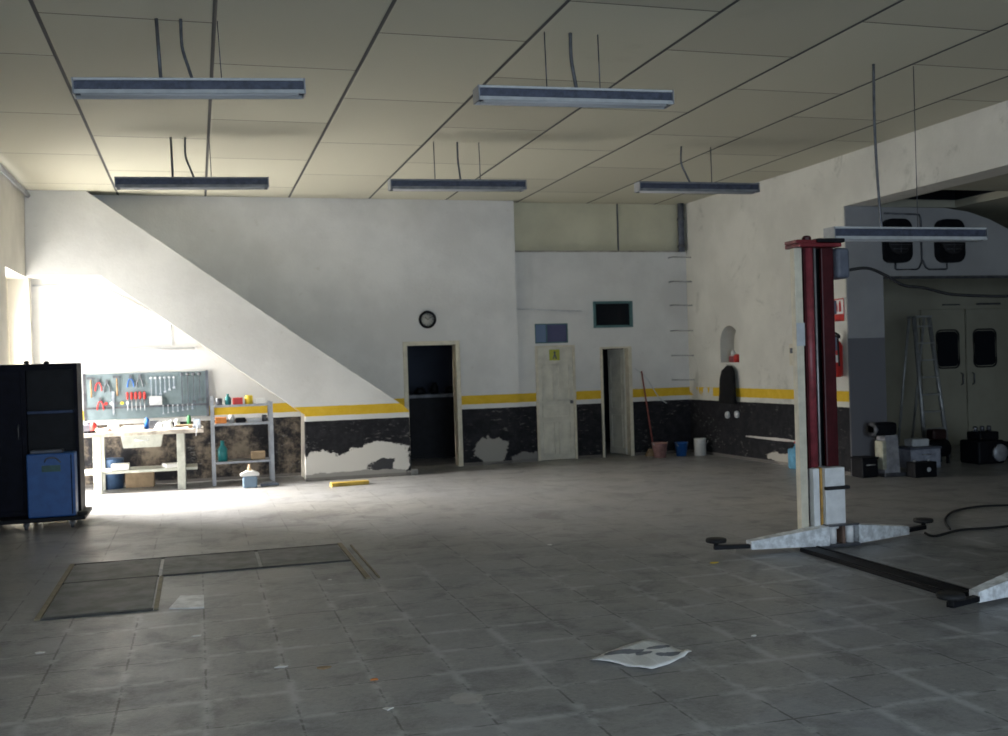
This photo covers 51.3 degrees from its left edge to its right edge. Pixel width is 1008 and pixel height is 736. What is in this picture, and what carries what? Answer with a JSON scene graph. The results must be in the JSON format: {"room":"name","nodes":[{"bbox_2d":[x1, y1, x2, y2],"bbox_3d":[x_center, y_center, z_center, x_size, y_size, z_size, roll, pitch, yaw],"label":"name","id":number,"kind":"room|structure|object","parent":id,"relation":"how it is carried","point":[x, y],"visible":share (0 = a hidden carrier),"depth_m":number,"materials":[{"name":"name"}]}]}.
{"room":"auto repair garage","nodes":[
{"label":"auto repair garage","id":0,"kind":"room"},
{"bbox_2d":[0,171,33,364],"bbox_3d":[-4.145,-0.383,5.373,0.350,4.340,20.640,-2,0,-16],"label":"wall","id":1,"kind":"structure","parent":0,"point":[12,200],"depth_m":14.47,"materials":[{"name":"paint"}]},
{"bbox_2d":[6,279,9,364],"bbox_3d":[-6.828,0.267,14.110,0.070,3.080,1.910,-2,0,-16],"label":"window","id":2,"kind":"structure","parent":1,"relation":"in","point":[6,279],"depth_m":14.96,"materials":[{"name":"beige paint"}]},
{"bbox_2d":[0,163,30,197],"bbox_3d":[-3.999,-2.479,5.445,0.070,0.070,20.490,-2,0,-16],"label":"pipe","id":3,"kind":"object","parent":1,"relation":"attached to","point":[3,169],"depth_m":13.70,"materials":[{"name":"grey metal"}]},
{"bbox_2d":[31,195,520,487],"bbox_3d":[-3.502,-0.480,16.429,7.700,4.340,0.220,-2,0,-16],"label":"wall","id":4,"kind":"structure","parent":0,"point":[354,279],"depth_m":16.48,"materials":[{"name":"paint"}]},
{"bbox_2d":[32,284,171,344],"bbox_3d":[-5.941,-0.776,15.580,1.922,0.932,0.024,-2,0,-16],"label":"conduit","id":5,"kind":"object","parent":4,"relation":"attached to","point":[78,284],"visible":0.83,"depth_m":15.62,"materials":[{"name":"grey paint"}]},
{"bbox_2d":[84,346,196,351],"bbox_3d":[-5.421,-0.282,15.706,1.600,0.050,0.084,-2,0,-16],"label":"tube light","id":6,"kind":"object","parent":4,"relation":"attached to","point":[182,347],"visible":1,"depth_m":15.68,"materials":[{"name":"white paint"}]},
{"bbox_2d":[82,370,208,420],"bbox_3d":[-5.351,0.411,15.741,1.780,0.700,0.052,-2,0,-16],"label":"pegboard","id":7,"kind":"object","parent":4,"relation":"attached to","point":[200,408],"visible":0.98,"depth_m":15.72,"materials":[{"name":"metal"}]},
{"bbox_2d":[87,377,94,397],"bbox_3d":[-6.083,0.286,15.476,0.115,0.298,0.028,-2,0,-16],"label":"hammer","id":8,"kind":"object","parent":7,"relation":"attached to","point":[88,378],"visible":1,"depth_m":15.46,"materials":[{"name":"metal"}]},
{"bbox_2d":[149,396,161,404],"bbox_3d":[-5.214,0.487,15.724,0.180,0.140,0.048,-2,0,-16],"label":"paper","id":9,"kind":"object","parent":7,"relation":"hanging from","point":[154,400],"visible":1,"depth_m":15.70,"materials":[{"name":"white paper"}]},
{"bbox_2d":[419,311,435,328],"bbox_3d":[-1.236,-0.782,16.952,0.290,0.290,0.050,-2,0,-16],"label":"wall clock","id":10,"kind":"object","parent":4,"relation":"attached to","point":[427,319],"visible":1,"depth_m":16.95,"materials":[{"name":"black paint"}]},
{"bbox_2d":[403,340,463,465],"bbox_3d":[-1.175,0.591,17.090,0.940,2.050,0.255,-2,0,-16],"label":"door frame","id":11,"kind":"structure","parent":4,"relation":"in","point":[455,344],"depth_m":17.10,"materials":[{"name":"beige paint"}]},
{"bbox_2d":[0,442,1007,735],"bbox_3d":[3.015,1.651,8.434,19.980,0.200,26.500,-2,0,-16],"label":"floor","id":12,"kind":"structure","parent":0,"point":[471,624],"depth_m":7.08,"materials":[{"name":"concrete"}]},
{"bbox_2d":[0,506,91,529],"bbox_3d":[-5.236,1.685,11.847,1.085,0.179,0.852,-2,0,-16],"label":"trolley","id":13,"kind":"object","parent":12,"relation":"on","point":[81,515],"visible":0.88,"depth_m":11.52,"materials":[{"name":"metal"}]},
{"bbox_2d":[0,363,85,516],"bbox_3d":[-5.351,0.802,11.953,1.000,1.690,0.547,-2,0,-16],"label":"tall cabinet","id":14,"kind":"object","parent":13,"relation":"on","point":[41,405],"visible":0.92,"depth_m":11.82,"materials":[{"name":"metal"}]},
{"bbox_2d":[26,448,78,517],"bbox_3d":[-5.002,1.271,11.635,0.490,0.735,0.312,-2,0,-16],"label":"machine","id":15,"kind":"object","parent":13,"relation":"on","point":[52,477],"visible":0.98,"depth_m":11.53,"materials":[{"name":"metal"}]},
{"bbox_2d":[105,457,123,489],"bbox_3d":[-5.728,1.545,15.388,0.300,0.440,0.295,-2,0,-16],"label":"drum","id":16,"kind":"object","parent":12,"relation":"on","point":[113,481],"visible":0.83,"depth_m":15.26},
{"bbox_2d":[125,472,154,487],"bbox_3d":[-5.381,1.644,15.531,0.400,0.220,0.240,-2,0,-16],"label":"carton","id":17,"kind":"object","parent":12,"relation":"on","point":[143,479],"visible":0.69,"depth_m":15.42,"materials":[{"name":"cardboard"}]},
{"bbox_2d":[84,426,203,494],"bbox_3d":[-5.249,1.323,15.118,1.800,0.860,0.768,-2,0,-16],"label":"workbench","id":18,"kind":"object","parent":12,"relation":"on","point":[148,437],"visible":0.81,"depth_m":14.85,"materials":[{"name":"white wood"}]},
{"bbox_2d":[83,422,96,430],"bbox_3d":[-5.953,0.848,15.084,0.200,0.130,0.140,-2,0,-16],"label":"charger","id":19,"kind":"object","parent":18,"relation":"on","point":[85,427],"visible":0.55,"depth_m":15.01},
{"bbox_2d":[95,428,112,432],"bbox_3d":[-5.667,0.876,14.823,0.254,0.060,0.200,-2,0,-16],"label":"rag","id":20,"kind":"object","parent":18,"relation":"on","point":[98,430],"visible":0.94,"depth_m":14.76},
{"bbox_2d":[107,424,119,430],"bbox_3d":[-5.612,0.853,15.100,0.217,0.100,0.160,-2,0,-16],"label":"rag","id":21,"kind":"object","parent":18,"relation":"on","point":[115,427],"visible":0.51,"depth_m":15.04,"materials":[{"name":"fabric"}]},
{"bbox_2d":[111,463,129,470],"bbox_3d":[-5.449,1.403,14.918,0.240,0.090,0.200,-2,0,-16],"label":"carton","id":22,"kind":"object","parent":18,"relation":"on","point":[115,466],"visible":1,"depth_m":14.83,"materials":[{"name":"cardboard"}]},
{"bbox_2d":[118,426,144,431],"bbox_3d":[-5.302,0.860,14.930,0.355,0.070,0.200,-2,0,-16],"label":"rag","id":23,"kind":"object","parent":18,"relation":"on","point":[127,428],"visible":1,"depth_m":14.86,"materials":[{"name":"white fabric"}]},
{"bbox_2d":[85,463,197,475],"bbox_3d":[-5.288,1.464,15.142,1.670,0.040,0.580,-2,0,-16],"label":"shelf","id":24,"kind":"object","parent":18,"relation":"attached to","point":[138,469],"depth_m":14.97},
{"bbox_2d":[149,420,158,428],"bbox_3d":[-5.108,0.826,15.330,0.140,0.120,0.121,-2,0,-16],"label":"tin box","id":25,"kind":"object","parent":18,"relation":"on","point":[152,423],"visible":0.72,"depth_m":15.27,"materials":[{"name":"metal"}]},
{"bbox_2d":[154,421,173,429],"bbox_3d":[-4.881,0.818,15.085,0.277,0.126,0.220,-2,0,-16],"label":"rag","id":26,"kind":"object","parent":18,"relation":"on","point":[167,425],"visible":0.98,"depth_m":15.01,"materials":[{"name":"white fabric"}]},
{"bbox_2d":[162,462,176,467],"bbox_3d":[-4.774,1.397,15.105,0.240,0.060,0.200,-2,0,-33],"label":"carton","id":27,"kind":"object","parent":18,"relation":"on","point":[173,464],"visible":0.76,"depth_m":15.02,"materials":[{"name":"white cardboard"}]},
{"bbox_2d":[175,424,192,427],"bbox_3d":[-4.662,0.848,15.305,0.260,0.050,0.180,-2,0,-16],"label":"carton","id":28,"kind":"object","parent":18,"relation":"on","point":[176,425],"visible":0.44,"depth_m":15.24,"materials":[{"name":"cardboard"}]},
{"bbox_2d":[193,418,200,435],"bbox_3d":[-4.405,0.846,15.068,0.120,0.241,0.300,-2,0,-16],"label":"vise","id":29,"kind":"object","parent":18,"relation":"attached to","point":[196,421],"visible":1,"depth_m":14.99,"materials":[{"name":"grey metal"}]},
{"bbox_2d":[169,595,203,608],"bbox_3d":[-2.319,1.712,7.680,0.240,0.007,0.490,-2,0,-16],"label":"paper sheet","id":30,"kind":"object","parent":12,"relation":"on","point":[183,601],"depth_m":7.65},
{"bbox_2d":[34,542,379,620],"bbox_3d":[-2.359,1.704,8.637,2.480,0.012,2.190,-2,0,-16],"label":"pit cover","id":31,"kind":"object","parent":12,"relation":"on","point":[121,586],"visible":1,"depth_m":8.79,"materials":[{"name":"metal"}]},
{"bbox_2d":[24,190,417,481],"bbox_3d":[-4.116,-0.455,15.653,5.476,4.338,0.917,-2,0,-16],"label":"staircase","id":32,"kind":"structure","parent":12,"relation":"on","point":[351,429],"depth_m":15.52,"materials":[{"name":"paint"}]},
{"bbox_2d":[210,396,274,485],"bbox_3d":[-3.908,1.058,15.669,0.890,1.300,0.484,-2,0,-16],"label":"shelf rack","id":33,"kind":"object","parent":12,"relation":"on","point":[269,404],"visible":0.92,"depth_m":15.51,"materials":[{"name":"grey metal"}]},
{"bbox_2d":[215,417,226,423],"bbox_3d":[-4.179,0.771,15.499,0.160,0.090,0.140,-2,0,-16],"label":"carton","id":34,"kind":"object","parent":33,"relation":"on","point":[218,420],"visible":1,"depth_m":15.43,"materials":[{"name":"orange cardboard"}]},
{"bbox_2d":[218,441,227,461],"bbox_3d":[-4.156,1.225,15.505,0.140,0.300,0.140,-2,0,-16],"label":"bottle","id":35,"kind":"object","parent":33,"relation":"on","point":[222,450],"visible":1,"depth_m":15.45,"materials":[{"name":"teal plastic"}]},
{"bbox_2d":[225,394,230,404],"bbox_3d":[-4.083,0.462,15.527,0.090,0.160,0.090,-2,0,-16],"label":"bottle","id":36,"kind":"object","parent":33,"relation":"on","point":[227,398],"visible":1,"depth_m":15.49,"materials":[{"name":"teal plastic"}]},
{"bbox_2d":[233,397,242,404],"bbox_3d":[-3.948,0.488,15.567,0.140,0.100,0.140,-2,0,-16],"label":"carton","id":37,"kind":"object","parent":33,"relation":"on","point":[238,400],"visible":1,"depth_m":15.50,"materials":[{"name":"red cardboard"}]},
{"bbox_2d":[245,395,252,403],"bbox_3d":[-3.795,0.468,15.612,0.120,0.130,0.117,-2,0,-16],"label":"can","id":38,"kind":"object","parent":33,"relation":"on","point":[248,398],"visible":1,"depth_m":15.56,"materials":[{"name":"yellow plastic"}]},
{"bbox_2d":[246,417,261,421],"bbox_3d":[-3.719,0.771,15.634,0.220,0.060,0.140,-2,0,-16],"label":"carton","id":39,"kind":"object","parent":33,"relation":"on","point":[257,419],"visible":1,"depth_m":15.57,"materials":[{"name":"grey paint"}]},
{"bbox_2d":[251,451,264,459],"bbox_3d":[-3.664,1.299,15.649,0.200,0.120,0.140,-2,0,-16],"label":"carton","id":40,"kind":"object","parent":33,"relation":"on","point":[255,455],"visible":1,"depth_m":15.58,"materials":[{"name":"cardboard"}]},
{"bbox_2d":[240,464,258,487],"bbox_3d":[-3.628,1.540,14.982,0.260,0.330,0.180,-2,0,-16],"label":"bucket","id":41,"kind":"object","parent":12,"relation":"on","point":[249,477],"visible":1,"depth_m":14.90,"materials":[{"name":"blue"}]},
{"bbox_2d":[260,481,278,485],"bbox_3d":[-3.397,1.672,15.205,0.260,0.050,0.200,-2,0,-16],"label":"metal plate","id":42,"kind":"object","parent":12,"relation":"on","point":[266,483],"visible":1,"depth_m":15.12,"materials":[{"name":"metal"}]},
{"bbox_2d":[330,480,368,486],"bbox_3d":[-2.188,1.635,14.882,0.540,0.055,0.120,-2,0,-23],"label":"plank","id":43,"kind":"object","parent":12,"relation":"on","point":[357,482],"visible":1,"depth_m":14.83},
{"bbox_2d":[409,393,455,458],"bbox_3d":[-1.546,1.045,18.926,2.200,1.140,0.600,-2,0,-16],"label":"cabinet","id":44,"kind":"object","parent":12,"relation":"on","point":[431,416],"depth_m":18.74,"materials":[{"name":"black paint"}]},
{"bbox_2d":[414,387,424,393],"bbox_3d":[-1.517,0.413,18.936,0.200,0.120,0.200,-2,0,-16],"label":"canister","id":45,"kind":"object","parent":44,"relation":"on","point":[420,390],"visible":0.94,"depth_m":18.85,"materials":[{"name":"black paint"}]},
{"bbox_2d":[409,393,453,398],"bbox_3d":[-1.563,0.505,18.922,2.200,0.060,0.600,-2,0,-16],"label":"countertop","id":46,"kind":"structure","parent":44,"relation":"on","point":[428,395],"depth_m":18.71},
{"bbox_2d":[431,383,437,393],"bbox_3d":[-1.260,0.365,19.011,0.140,0.200,0.140,-2,0,-16],"label":"canister","id":47,"kind":"object","parent":44,"relation":"on","point":[434,387],"visible":1,"depth_m":18.96,"materials":[{"name":"black paint"}]},
{"bbox_2d":[590,639,690,668],"bbox_3d":[0.815,1.617,5.959,0.394,0.027,0.552,-1,1,44],"label":"newspaper","id":48,"kind":"object","parent":12,"relation":"on","point":[647,653],"visible":1,"depth_m":5.93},
{"bbox_2d":[641,371,653,456],"bbox_3d":[2.496,0.774,17.945,0.260,1.452,0.224,-2,0,-16],"label":"broom","id":49,"kind":"object","parent":12,"relation":"on","point":[649,452],"visible":0.68,"depth_m":17.94,"materials":[{"name":"wood"}]},
{"bbox_2d":[652,442,667,457],"bbox_3d":[2.608,1.368,17.589,0.273,0.262,0.269,-2,0,-16],"label":"bucket","id":50,"kind":"object","parent":12,"relation":"on","point":[659,448],"visible":1,"depth_m":17.50,"materials":[{"name":"plastic"}]},
{"bbox_2d":[674,441,687,455],"bbox_3d":[2.998,1.365,17.755,0.231,0.242,0.228,-2,0,-16],"label":"bucket","id":51,"kind":"object","parent":12,"relation":"on","point":[681,447],"visible":1,"depth_m":17.68,"materials":[{"name":"blue plastic"}]},
{"bbox_2d":[694,438,707,455],"bbox_3d":[3.313,1.332,17.743,0.210,0.290,0.207,-2,0,-16],"label":"paint can","id":52,"kind":"object","parent":12,"relation":"on","point":[699,443],"visible":1,"depth_m":17.66,"materials":[{"name":"white metal"}]},
{"bbox_2d":[788,441,795,469],"bbox_3d":[4.257,1.266,15.258,0.200,0.400,0.200,-2,0,-16],"label":"jug","id":53,"kind":"object","parent":12,"relation":"on","point":[791,451],"visible":0.35,"depth_m":15.21,"materials":[{"name":"blue plastic"}]},
{"bbox_2d":[705,236,933,549],"bbox_3d":[2.800,0.198,9.275,2.350,2.705,0.530,-2,0,-16],"label":"lift","id":54,"kind":"object","parent":12,"relation":"on","point":[815,265],"visible":0.98,"depth_m":9.13,"materials":[{"name":"metal"}]},
{"bbox_2d":[834,301,836,350],"bbox_3d":[2.904,-0.372,9.270,0.038,0.440,0.080,-2,0,-16],"label":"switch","id":55,"kind":"object","parent":54,"relation":"attached to","point":[835,305],"depth_m":9.23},
{"bbox_2d":[849,267,1007,297],"bbox_3d":[3.963,-0.762,9.186,1.959,0.329,0.106,-2,0,11],"label":"power cable","id":56,"kind":"object","parent":54,"relation":"attached to","point":[854,268],"visible":0.92,"depth_m":9.24,"materials":[{"name":"black rubber"}]},
{"bbox_2d":[850,455,878,477],"bbox_3d":[4.832,1.322,14.048,0.264,0.270,0.300,-2,0,-16],"label":"box","id":57,"kind":"object","parent":12,"relation":"on","point":[865,466],"visible":1,"depth_m":13.95,"materials":[{"name":"black paint"}]},
{"bbox_2d":[844,206,886,475],"bbox_3d":[4.815,-0.373,14.711,0.575,3.650,0.870,-2,0,-16],"label":"wall pier","id":58,"kind":"object","parent":12,"relation":"on","point":[864,288],"visible":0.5,"depth_m":14.28,"materials":[{"name":"paint"}]},
{"bbox_2d":[800,546,968,595],"bbox_3d":[2.864,1.539,8.046,0.200,0.037,1.882,-2,0,-16],"label":"channel","id":59,"kind":"object","parent":12,"relation":"on","point":[919,581],"visible":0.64,"depth_m":7.91,"materials":[{"name":"black paint"}]},
{"bbox_2d":[867,422,906,476],"bbox_3d":[5.126,1.083,14.086,0.440,0.728,0.300,-2,0,-16],"label":"grinder","id":60,"kind":"object","parent":12,"relation":"on","point":[886,443],"visible":0.97,"depth_m":13.99,"materials":[{"name":"metal"}]},
{"bbox_2d":[899,445,941,467],"bbox_3d":[5.926,1.267,15.004,0.524,0.300,0.390,-2,0,-16],"label":"storage bin","id":61,"kind":"object","parent":12,"relation":"on","point":[932,452],"visible":0.62,"depth_m":14.88,"materials":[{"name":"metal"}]},
{"bbox_2d":[904,438,928,446],"bbox_3d":[5.897,1.062,15.010,0.280,0.110,0.200,-2,0,-16],"label":"box","id":62,"kind":"object","parent":61,"relation":"on","point":[911,442],"visible":1,"depth_m":14.93,"materials":[{"name":"grey paint"}]},
{"bbox_2d":[906,459,936,477],"bbox_3d":[5.526,1.325,13.886,0.340,0.225,0.186,-2,0,-16],"label":"battery","id":63,"kind":"object","parent":12,"relation":"on","point":[915,469],"visible":1,"depth_m":13.81,"materials":[{"name":"black paint"}]},
{"bbox_2d":[898,315,950,457],"bbox_3d":[6.517,0.288,16.514,0.495,2.214,0.903,-2,0,-16],"label":"step ladder","id":64,"kind":"object","parent":12,"relation":"on","point":[918,354],"visible":0.79,"depth_m":16.39,"materials":[{"name":"metal"}]},
{"bbox_2d":[926,429,950,462],"bbox_3d":[6.368,1.151,15.460,0.390,0.500,0.260,-2,0,-16],"label":"air compressor","id":65,"kind":"object","parent":12,"relation":"on","point":[937,437],"visible":0.66,"depth_m":15.38,"materials":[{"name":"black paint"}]},
{"bbox_2d":[924,525,1007,536],"bbox_3d":[4.387,1.487,9.646,1.218,0.021,0.192,-2,0,-16],"label":"hose","id":66,"kind":"object","parent":12,"relation":"on","point":[1003,526],"visible":1,"depth_m":9.69,"materials":[{"name":"black rubber"}]},
{"bbox_2d":[936,572,1007,607],"bbox_3d":[3.832,0.183,7.066,2.350,2.705,0.530,-2,0,-16],"label":"lift","id":67,"kind":"object","parent":12,"relation":"on","point":[995,588],"visible":1,"depth_m":6.87,"materials":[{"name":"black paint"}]},
{"bbox_2d":[944,504,1007,529],"bbox_3d":[4.700,1.464,10.530,2.082,0.038,0.519,-2,1,-42],"label":"hose","id":68,"kind":"object","parent":12,"relation":"on","point":[995,505],"visible":1,"depth_m":10.96,"materials":[{"name":"black rubber"}]},
{"bbox_2d":[960,425,1007,464],"bbox_3d":[7.069,1.111,15.321,0.640,0.540,0.460,-2,0,-16],"label":"engine","id":69,"kind":"object","parent":12,"relation":"on","point":[983,446],"visible":1,"depth_m":15.16,"materials":[{"name":"black paint"}]},
{"bbox_2d":[0,0,1007,204],"bbox_3d":[0.937,-2.778,6.979,11.050,0.120,20.860,-2,0,-16],"label":"ceiling","id":70,"kind":"structure","parent":0,"point":[774,88],"depth_m":10.13,"materials":[{"name":"paint"}]},
{"bbox_2d":[71,18,305,98],"bbox_3d":[-2.356,-2.321,7.911,1.677,0.627,0.184,-2,0,-16],"label":"tube light","id":71,"kind":"object","parent":70,"relation":"hanging from","point":[82,87],"visible":1,"depth_m":7.86,"materials":[{"name":"grey paint"}]},
{"bbox_2d":[73,77,302,80],"bbox_3d":[-2.353,-2.156,7.911,1.650,0.019,0.170,-4,1,-16],"label":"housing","id":72,"kind":"object","parent":71,"relation":"on","point":[74,78],"depth_m":7.81,"materials":[{"name":"grey paint"}]},
{"bbox_2d":[114,137,268,189],"bbox_3d":[-3.542,-2.326,11.930,1.674,0.586,0.184,-3,1,-16],"label":"tube light","id":73,"kind":"object","parent":70,"relation":"hanging from","point":[121,183],"visible":1,"depth_m":11.87,"materials":[{"name":"grey metal"}]},
{"bbox_2d":[115,177,267,178],"bbox_3d":[-3.533,-2.149,11.932,1.650,0.019,0.170,-3,1,-16],"label":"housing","id":74,"kind":"object","parent":73,"relation":"on","point":[115,177],"depth_m":11.85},
{"bbox_2d":[388,141,526,191],"bbox_3d":[-0.561,-2.420,12.604,1.674,0.585,0.184,-3,1,-16],"label":"tube light","id":75,"kind":"object","parent":70,"relation":"hanging from","point":[468,185],"visible":1,"depth_m":12.55,"materials":[{"name":"grey metal"}]},
{"bbox_2d":[391,179,524,181],"bbox_3d":[-0.553,-2.243,12.606,1.650,0.019,0.170,-3,1,-16],"label":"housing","id":76,"kind":"object","parent":75,"relation":"on","point":[392,180],"depth_m":12.51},
{"bbox_2d":[473,32,673,108],"bbox_3d":[0.568,-2.426,8.527,1.674,0.585,0.184,-3,1,-16],"label":"tube light","id":77,"kind":"object","parent":70,"relation":"hanging from","point":[496,95],"visible":1,"depth_m":8.48,"materials":[{"name":"grey paint"}]},
{"bbox_2d":[480,85,671,92],"bbox_3d":[0.577,-2.249,8.530,1.650,0.019,0.170,-3,1,-16],"label":"tray","id":78,"kind":"object","parent":77,"relation":"on","point":[483,88],"depth_m":8.41,"materials":[{"name":"grey paint"}]},
{"bbox_2d":[634,146,759,193],"bbox_3d":[2.454,-2.516,13.341,1.674,0.586,0.184,-2,1,-16],"label":"tube light","id":79,"kind":"object","parent":70,"relation":"hanging from","point":[689,187],"visible":1,"depth_m":13.28,"materials":[{"name":"grey metal"}]},
{"bbox_2d":[640,181,758,184],"bbox_3d":[2.460,-2.339,13.343,1.650,0.019,0.170,-2,1,-16],"label":"tray","id":80,"kind":"object","parent":79,"relation":"on","point":[641,182],"depth_m":13.24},
{"bbox_2d":[823,64,987,241],"bbox_3d":[3.745,-2.002,9.811,1.674,1.640,0.184,-2,0,-16],"label":"tube light","id":81,"kind":"object","parent":70,"relation":"hanging from","point":[851,234],"visible":0.94,"depth_m":9.72,"materials":[{"name":"grey paint"}]},
{"bbox_2d":[835,226,985,229],"bbox_3d":[3.767,-1.298,9.816,1.650,0.019,0.170,-2,0,-16],"label":"tray","id":82,"kind":"object","parent":81,"relation":"on","point":[836,227],"depth_m":9.72,"materials":[{"name":"grey paint"}]},
{"bbox_2d":[407,345,622,442],"bbox_3d":[0.079,0.064,19.143,6.900,3.000,2.900,-2,0,-16],"label":"wall","id":83,"kind":"structure","parent":0,"point":[427,365],"depth_m":20.04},
{"bbox_2d":[514,203,678,250],"bbox_3d":[1.715,-2.409,18.071,3.350,0.820,0.125,-2,0,-16],"label":"wall","id":84,"kind":"structure","parent":0,"point":[537,226],"depth_m":17.97,"materials":[{"name":"paint"}]},
{"bbox_2d":[515,252,690,461],"bbox_3d":[1.788,-0.240,18.060,3.350,3.520,0.220,-2,0,-16],"label":"wall","id":85,"kind":"structure","parent":0,"point":[546,282],"depth_m":17.96,"materials":[{"name":"paint"}]},
{"bbox_2d":[535,323,567,343],"bbox_3d":[0.789,-0.583,17.695,0.590,0.330,0.060,-2,0,-16],"label":"window","id":86,"kind":"structure","parent":85,"relation":"in","point":[556,332],"depth_m":17.69,"materials":[{"name":"blue glass"}]},
{"bbox_2d":[535,345,577,460],"bbox_3d":[0.859,0.585,17.745,0.700,1.930,0.260,-2,0,-16],"label":"door","id":87,"kind":"structure","parent":85,"relation":"in","point":[554,364],"depth_m":17.66,"materials":[{"name":"beige paint"}]},
{"bbox_2d":[515,251,685,251],"bbox_3d":[1.756,-1.992,17.976,3.350,0.025,0.110,-2,0,-16],"label":"ledge","id":88,"kind":"object","parent":85,"relation":"attached to","point":[515,251],"visible":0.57,"depth_m":17.87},
{"bbox_2d":[593,301,632,327],"bbox_3d":[1.851,-0.917,18.002,0.720,0.450,0.130,-2,0,-16],"label":"window","id":89,"kind":"structure","parent":85,"relation":"in","point":[606,314],"depth_m":18.00,"materials":[{"name":"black glass"}]},
{"bbox_2d":[600,346,634,457],"bbox_3d":[1.855,0.577,18.241,0.570,1.880,0.611,-2,0,-16],"label":"door","id":90,"kind":"structure","parent":85,"relation":"in","point":[620,385],"depth_m":18.19,"materials":[{"name":"beige paint"}]},
{"bbox_2d":[677,203,685,251],"bbox_3d":[3.084,-2.442,18.287,0.136,0.840,0.136,-2,0,-16],"label":"drain pipe","id":91,"kind":"object","parent":85,"relation":"attached to","point":[680,206],"visible":1,"depth_m":18.24,"materials":[{"name":"metal"}]},
{"bbox_2d":[684,156,850,475],"bbox_3d":[4.179,-0.712,16.485,0.599,4.340,4.621,-2,0,-19],"label":"wall","id":92,"kind":"structure","parent":0,"point":[738,267],"depth_m":16.45,"materials":[{"name":"paint"}]},
{"bbox_2d":[719,363,736,403],"bbox_3d":[3.628,0.250,17.081,0.140,0.661,0.532,-2,0,-16],"label":"coat","id":93,"kind":"object","parent":92,"relation":"hanging from","point":[727,383],"visible":1,"depth_m":16.97,"materials":[{"name":"black fabric"}]},
{"bbox_2d":[729,350,738,361],"bbox_3d":[3.752,-0.194,17.107,0.110,0.200,0.274,-2,0,-16],"label":"gun","id":94,"kind":"object","parent":92,"relation":"on","point":[734,357],"visible":0.97,"depth_m":17.10,"materials":[{"name":"red plastic"}]},
{"bbox_2d":[789,344,792,365],"bbox_3d":[4.244,-0.346,15.434,0.075,0.620,0.140,-2,0,-16],"label":"switch box","id":95,"kind":"object","parent":92,"relation":"attached to","point":[790,345],"visible":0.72,"depth_m":15.44,"materials":[{"name":"beige paint"}]},
{"bbox_2d":[835,332,843,376],"bbox_3d":[4.521,-0.184,14.294,0.176,0.615,0.208,-1,1,41],"label":"fire extinguisher","id":96,"kind":"object","parent":92,"relation":"attached to","point":[840,349],"visible":0.66,"depth_m":14.22,"materials":[{"name":"red metal"}]},
{"bbox_2d":[834,298,844,321],"bbox_3d":[4.589,-0.794,14.359,0.011,0.310,0.220,-2,0,-16],"label":"fire sign","id":97,"kind":"object","parent":92,"relation":"attached to","point":[840,316],"visible":0.91,"depth_m":14.33,"materials":[{"name":"white plastic"}]},
{"bbox_2d":[842,100,1007,206],"bbox_3d":[7.082,-2.614,6.428,0.420,0.810,16.350,-2,0,-16],"label":"beam","id":98,"kind":"structure","parent":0,"point":[973,146],"depth_m":12.52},
{"bbox_2d":[871,173,1007,228],"bbox_3d":[9.729,-2.355,8.687,5.910,0.099,19.200,-2,0,-16],"label":"ceiling","id":99,"kind":"structure","parent":0,"point":[993,206],"depth_m":14.44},
{"bbox_2d":[907,190,993,199],"bbox_3d":[5.861,-2.579,13.844,1.380,0.490,1.430,-2,0,-16],"label":"ceiling opening","id":100,"kind":"structure","parent":99,"relation":"attached to","point":[942,194],"depth_m":14.58,"materials":[{"name":"black paint"}]},
{"bbox_2d":[881,207,1007,275],"bbox_3d":[7.805,-1.808,15.266,5.540,0.970,0.190,-2,0,-16],"label":"beam","id":101,"kind":"structure","parent":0,"point":[990,256],"depth_m":14.75,"materials":[{"name":"paint"}]},
{"bbox_2d":[882,218,912,262],"bbox_3d":[5.392,-1.744,14.380,0.440,0.600,0.144,-2,0,-16],"label":"fan","id":102,"kind":"object","parent":101,"relation":"attached to","point":[892,252],"visible":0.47,"depth_m":14.34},
{"bbox_2d":[884,212,947,269],"bbox_3d":[5.705,-1.749,14.526,1.013,0.792,0.026,-2,0,-16],"label":"conduit","id":103,"kind":"object","parent":101,"relation":"attached to","point":[922,260],"visible":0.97,"depth_m":14.54,"materials":[{"name":"metal"}]},
{"bbox_2d":[883,275,1007,278],"bbox_3d":[7.849,-1.323,15.167,5.540,0.040,0.018,-2,0,-16],"label":"trim","id":104,"kind":"structure","parent":101,"relation":"attached to","point":[976,276],"depth_m":14.68,"materials":[{"name":"metal"}]},
{"bbox_2d":[934,219,965,262],"bbox_3d":[6.222,-1.770,14.623,0.440,0.600,0.144,-2,0,-16],"label":"fan","id":105,"kind":"object","parent":101,"relation":"attached to","point":[944,252],"visible":0.53,"depth_m":14.58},
{"bbox_2d":[944,242,963,252],"bbox_3d":[6.241,-1.771,14.558,0.340,0.340,0.008,-2,0,-16],"label":"grille","id":106,"kind":"object","parent":105,"relation":"attached to","point":[949,247],"depth_m":14.57,"materials":[{"name":"metal"}]},
{"bbox_2d":[883,191,1007,445],"bbox_3d":[7.213,-0.894,18.029,5.980,4.500,0.150,-2,0,-16],"label":"wall","id":107,"kind":"structure","parent":0,"point":[900,302],"depth_m":17.86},
{"bbox_2d":[919,309,966,443],"bbox_3d":[7.552,0.152,17.990,0.885,2.310,0.112,-2,0,-16],"label":"door","id":108,"kind":"structure","parent":107,"relation":"in","point":[948,325],"depth_m":18.01,"materials":[{"name":"grey metal"}]},
{"bbox_2d":[942,303,1000,304],"bbox_3d":[8.093,-1.106,18.167,1.200,0.030,0.020,-2,0,-16],"label":"rail","id":109,"kind":"object","parent":107,"relation":"attached to","point":[976,303],"visible":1,"depth_m":18.23,"materials":[{"name":"metal"}]},
{"bbox_2d":[964,308,1007,440],"bbox_3d":[8.435,0.123,18.249,0.895,2.310,0.112,-2,0,-16],"label":"door","id":110,"kind":"structure","parent":107,"relation":"in","point":[986,330],"depth_m":18.24,"materials":[{"name":"grey metal"}]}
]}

